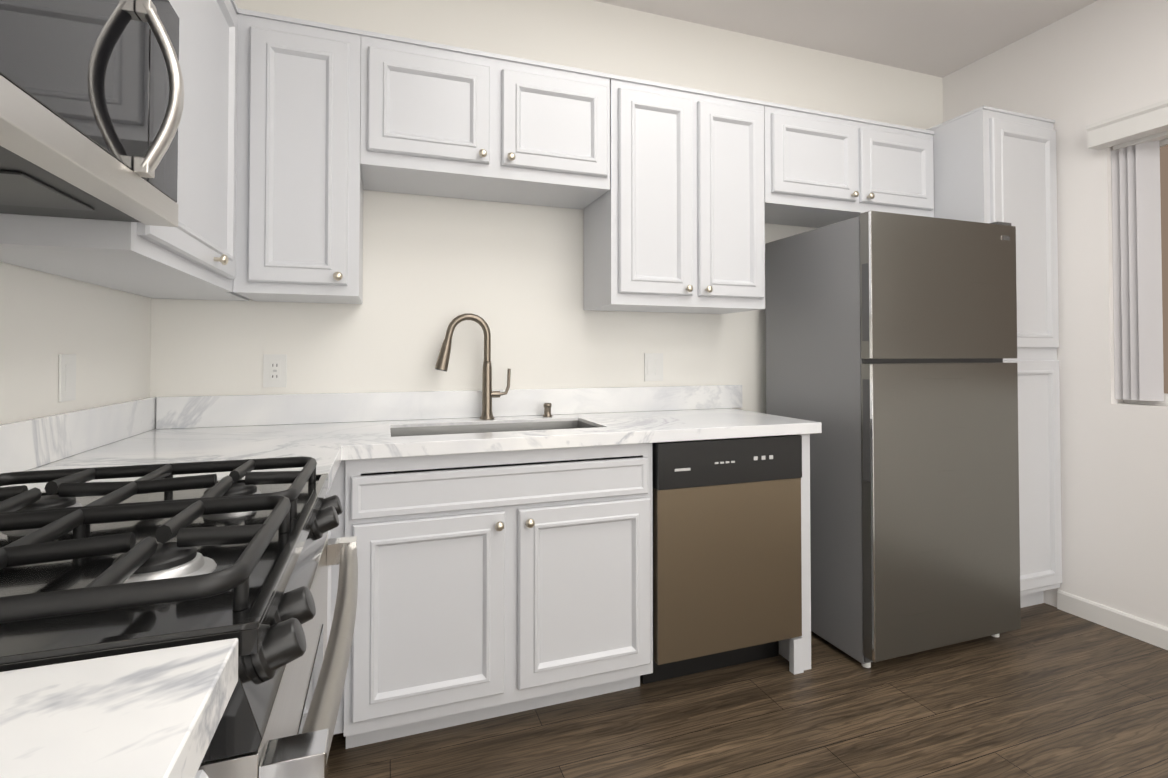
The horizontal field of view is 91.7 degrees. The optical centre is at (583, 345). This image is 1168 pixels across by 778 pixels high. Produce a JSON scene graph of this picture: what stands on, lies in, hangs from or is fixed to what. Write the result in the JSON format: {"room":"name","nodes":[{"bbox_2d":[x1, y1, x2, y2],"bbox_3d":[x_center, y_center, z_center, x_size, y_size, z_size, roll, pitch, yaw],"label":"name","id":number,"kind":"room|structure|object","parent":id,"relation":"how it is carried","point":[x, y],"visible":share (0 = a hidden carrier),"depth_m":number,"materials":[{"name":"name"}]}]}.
{"room":"kitchen","nodes":[
{"label":"kitchen","id":0,"kind":"room"},
{"bbox_2d":[0,262,150,423],"bbox_3d":[-0.751,-0.194,-0.263,0.100,2.710,4.600,0,-1,-19],"label":"wall","id":1,"kind":"structure","parent":0,"point":[102,333],"depth_m":1.41,"materials":[{"name":"white paint"}]},
{"bbox_2d":[58,354,75,401],"bbox_3d":[-1.283,0.081,1.411,0.008,0.116,0.070,0,-1,-19],"label":"light switch","id":2,"kind":"object","parent":1,"relation":"attached to","point":[67,379],"visible":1,"depth_m":1.40,"materials":[{"name":"white plastic"}]},
{"bbox_2d":[0,0,184,226],"bbox_3d":[-0.776,-0.420,0.644,0.440,0.393,0.748,0,-1,-19],"label":"microwave","id":3,"kind":"object","parent":1,"relation":"attached to","point":[92,94],"visible":1,"depth_m":0.78,"materials":[{"name":"grey metal"}]},
{"bbox_2d":[0,0,247,295],"bbox_3d":[-1.077,-0.602,1.336,0.328,0.870,0.734,0,-1,-19],"label":"upper cabinet","id":4,"kind":"object","parent":1,"relation":"attached to","point":[203,255],"depth_m":1.38,"materials":[{"name":"white paint"}]},
{"bbox_2d":[150,0,942,413],"bbox_3d":[0.250,-0.147,2.579,3.876,2.710,0.100,0,-1,-19],"label":"wall","id":5,"kind":"structure","parent":0,"point":[510,274],"depth_m":2.33,"materials":[{"name":"white paint"}]},
{"bbox_2d":[263,354,286,386],"bbox_3d":[-1.111,0.092,2.039,0.075,0.118,0.008,0,-1,-19],"label":"outlet","id":6,"kind":"object","parent":5,"relation":"attached to","point":[274,370],"visible":1,"depth_m":2.04,"materials":[{"name":"white plastic"}]},
{"bbox_2d":[232,10,367,303],"bbox_3d":[-0.946,-0.593,1.927,0.356,0.870,0.338,0,-1,-19],"label":"upper cabinet","id":7,"kind":"object","parent":5,"relation":"attached to","point":[296,136],"depth_m":1.79,"materials":[{"name":"white paint"}]},
{"bbox_2d":[364,30,615,209],"bbox_3d":[-0.364,-0.806,2.136,0.877,0.437,0.338,0,-1,-19],"label":"upper cabinet","id":8,"kind":"object","parent":5,"relation":"attached to","point":[441,120],"depth_m":2.00,"materials":[{"name":"white paint"}]},
{"bbox_2d":[644,353,662,380],"bbox_3d":[0.313,0.098,2.539,0.092,0.124,0.008,0,-1,-19],"label":"light switch","id":9,"kind":"object","parent":5,"relation":"attached to","point":[653,366],"visible":1,"depth_m":2.54,"materials":[{"name":"white plastic"}]},
{"bbox_2d":[584,75,771,313],"bbox_3d":[0.381,-0.585,2.394,0.692,0.870,0.338,0,-1,-19],"label":"upper cabinet","id":10,"kind":"object","parent":5,"relation":"attached to","point":[682,228],"depth_m":2.25,"materials":[{"name":"white paint"}]},
{"bbox_2d":[772,103,934,227],"bbox_3d":[1.161,-0.804,2.672,0.956,0.423,0.338,0,-1,-19],"label":"upper cabinet","id":11,"kind":"object","parent":5,"relation":"attached to","point":[828,168],"depth_m":2.51,"materials":[{"name":"white paint"}]},
{"bbox_2d":[327,603,1167,777],"bbox_3d":[1.030,1.201,0.340,3.876,0.060,4.800,0,-1,-19],"label":"floor","id":12,"kind":"structure","parent":0,"point":[1045,690],"depth_m":1.79,"materials":[{"name":"brown wood"}]},
{"bbox_2d":[0,456,357,777],"bbox_3d":[-0.677,0.615,0.740,0.702,1.125,0.686,0,-1,-19],"label":"range","id":13,"kind":"object","parent":12,"relation":"on","point":[156,556],"visible":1,"depth_m":0.64,"materials":[{"name":"black metal"}]},
{"bbox_2d":[195,770,208,777],"bbox_3d":[-0.430,0.727,-0.095,0.608,0.873,1.033,0,-1,-19],"label":"base cabinet","id":14,"kind":"object","parent":12,"relation":"on","point":[201,774],"visible":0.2,"depth_m":0.47,"materials":[{"name":"white paint"}]},
{"bbox_2d":[0,638,237,777],"bbox_3d":[-0.430,0.216,-0.086,0.624,0.148,1.035,0,-1,-19],"label":"countertop","id":15,"kind":"structure","parent":14,"relation":"on","point":[157,713],"depth_m":0.40,"materials":[{"name":"stone"}]},
{"bbox_2d":[324,465,339,734],"bbox_3d":[-0.911,0.750,1.274,0.608,0.872,0.464,0,-1,-19],"label":"base cabinet","id":16,"kind":"object","parent":12,"relation":"on","point":[333,570],"depth_m":1.60,"materials":[{"name":"white paint"}]},
{"bbox_2d":[0,401,347,495],"bbox_3d":[-0.893,0.238,1.248,0.637,0.148,0.390,0,-1,-19],"label":"countertop","id":17,"kind":"structure","parent":16,"relation":"on","point":[329,432],"depth_m":1.57,"materials":[{"name":"stone"}]},
{"bbox_2d":[110,385,821,459],"bbox_3d":[-0.258,0.250,2.008,2.338,0.148,0.624,0,-1,-19],"label":"countertop","id":18,"kind":"structure","parent":16,"relation":"on","point":[620,415],"depth_m":2.14,"materials":[{"name":"stone"}]},
{"bbox_2d":[435,313,510,419],"bbox_3d":[-0.427,0.082,2.194,0.292,0.410,0.058,0,-1,-19],"label":"faucet","id":19,"kind":"object","parent":18,"relation":"on","point":[488,393],"visible":1,"depth_m":2.19,"materials":[{"name":"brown metal"}]},
{"bbox_2d":[390,420,604,473],"bbox_3d":[-0.307,0.399,2.001,0.711,0.205,0.318,0,-1,-19],"label":"sink","id":20,"kind":"object","parent":18,"relation":"in","point":[455,429],"visible":0.02,"depth_m":2.12,"materials":[{"name":"silver metal"}]},
{"bbox_2d":[543,403,551,416],"bbox_3d":[-0.148,0.262,2.300,0.037,0.054,0.038,0,-1,-19],"label":"soap dispenser","id":21,"kind":"object","parent":18,"relation":"on","point":[547,409],"visible":1,"depth_m":2.29,"materials":[{"name":"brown metal"}]},
{"bbox_2d":[340,459,371,748],"bbox_3d":[-1.043,0.758,1.751,0.675,0.872,0.557,0,-1,-19],"label":"base cabinet","id":22,"kind":"object","parent":12,"relation":"on","point":[355,475],"depth_m":1.59,"materials":[{"name":"white paint"}]},
{"bbox_2d":[132,393,351,400],"bbox_3d":[-1.068,0.246,1.742,0.635,0.148,0.300,0,-1,-19],"label":"countertop","id":23,"kind":"structure","parent":22,"relation":"on","point":[178,398],"depth_m":1.99,"materials":[{"name":"stone"}]},
{"bbox_2d":[641,435,801,683],"bbox_3d":[0.431,0.767,2.241,0.585,0.866,0.560,0,-1,-19],"label":"dishwasher","id":24,"kind":"object","parent":12,"relation":"on","point":[727,579],"visible":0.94,"depth_m":1.98,"materials":[{"name":"brown"}]},
{"bbox_2d":[765,211,1020,667],"bbox_3d":[1.303,0.353,2.467,0.766,1.704,0.614,0,-1,-19],"label":"refrigerator","id":25,"kind":"object","parent":12,"relation":"on","point":[891,341],"visible":0.96,"depth_m":2.19,"materials":[{"name":"grey metal"}]},
{"bbox_2d":[926,106,1061,607],"bbox_3d":[1.877,0.086,2.771,0.466,2.250,0.600,0,-1,-19],"label":"pantry cabinet","id":26,"kind":"object","parent":12,"relation":"on","point":[991,164],"visible":0.21,"depth_m":2.55,"materials":[{"name":"white paint"}]},
{"bbox_2d":[593,0,1097,77],"bbox_3d":[1.030,-1.569,0.386,3.876,0.060,4.800,0,-1,-19],"label":"ceiling","id":27,"kind":"structure","parent":0,"point":[941,38],"depth_m":2.64,"materials":[{"name":"white paint"}]},
{"bbox_2d":[943,0,1167,627],"bbox_3d":[2.821,-0.173,0.993,0.120,2.710,4.600,0,-1,-19],"label":"wall","id":28,"kind":"structure","parent":0,"point":[1074,75],"depth_m":2.48,"materials":[{"name":"white paint"}]},
{"bbox_2d":[1057,590,1167,649],"bbox_3d":[2.847,1.134,0.697,0.012,0.085,4.045,0,-1,-19],"label":"baseboard","id":29,"kind":"structure","parent":28,"relation":"attached to","point":[1152,633],"depth_m":2.40,"materials":[{"name":"white wood"}]},
{"bbox_2d":[1086,99,1167,149],"bbox_3d":[2.427,-0.907,1.812,0.084,0.095,1.365,0,-1,-19],"label":"window valance","id":30,"kind":"object","parent":28,"relation":"attached to","point":[1148,120],"visible":1,"depth_m":2.31,"materials":[{"name":"white plastic"}]},
{"bbox_2d":[1124,138,1167,405],"bbox_3d":[2.558,-0.319,1.854,0.025,1.120,1.295,0,-1,-19],"label":"window","id":31,"kind":"structure","parent":28,"relation":"in","point":[1164,188],"depth_m":2.34,"materials":[{"name":"white"}]},
{"bbox_2d":[1111,130,1167,400],"bbox_3d":[2.507,-0.328,1.841,0.050,1.098,1.284,0,-1,-19],"label":"window blinds","id":32,"kind":"object","parent":31,"relation":"attached to","point":[1137,277],"visible":0.98,"depth_m":2.36,"materials":[{"name":"grey plastic"}]}
]}

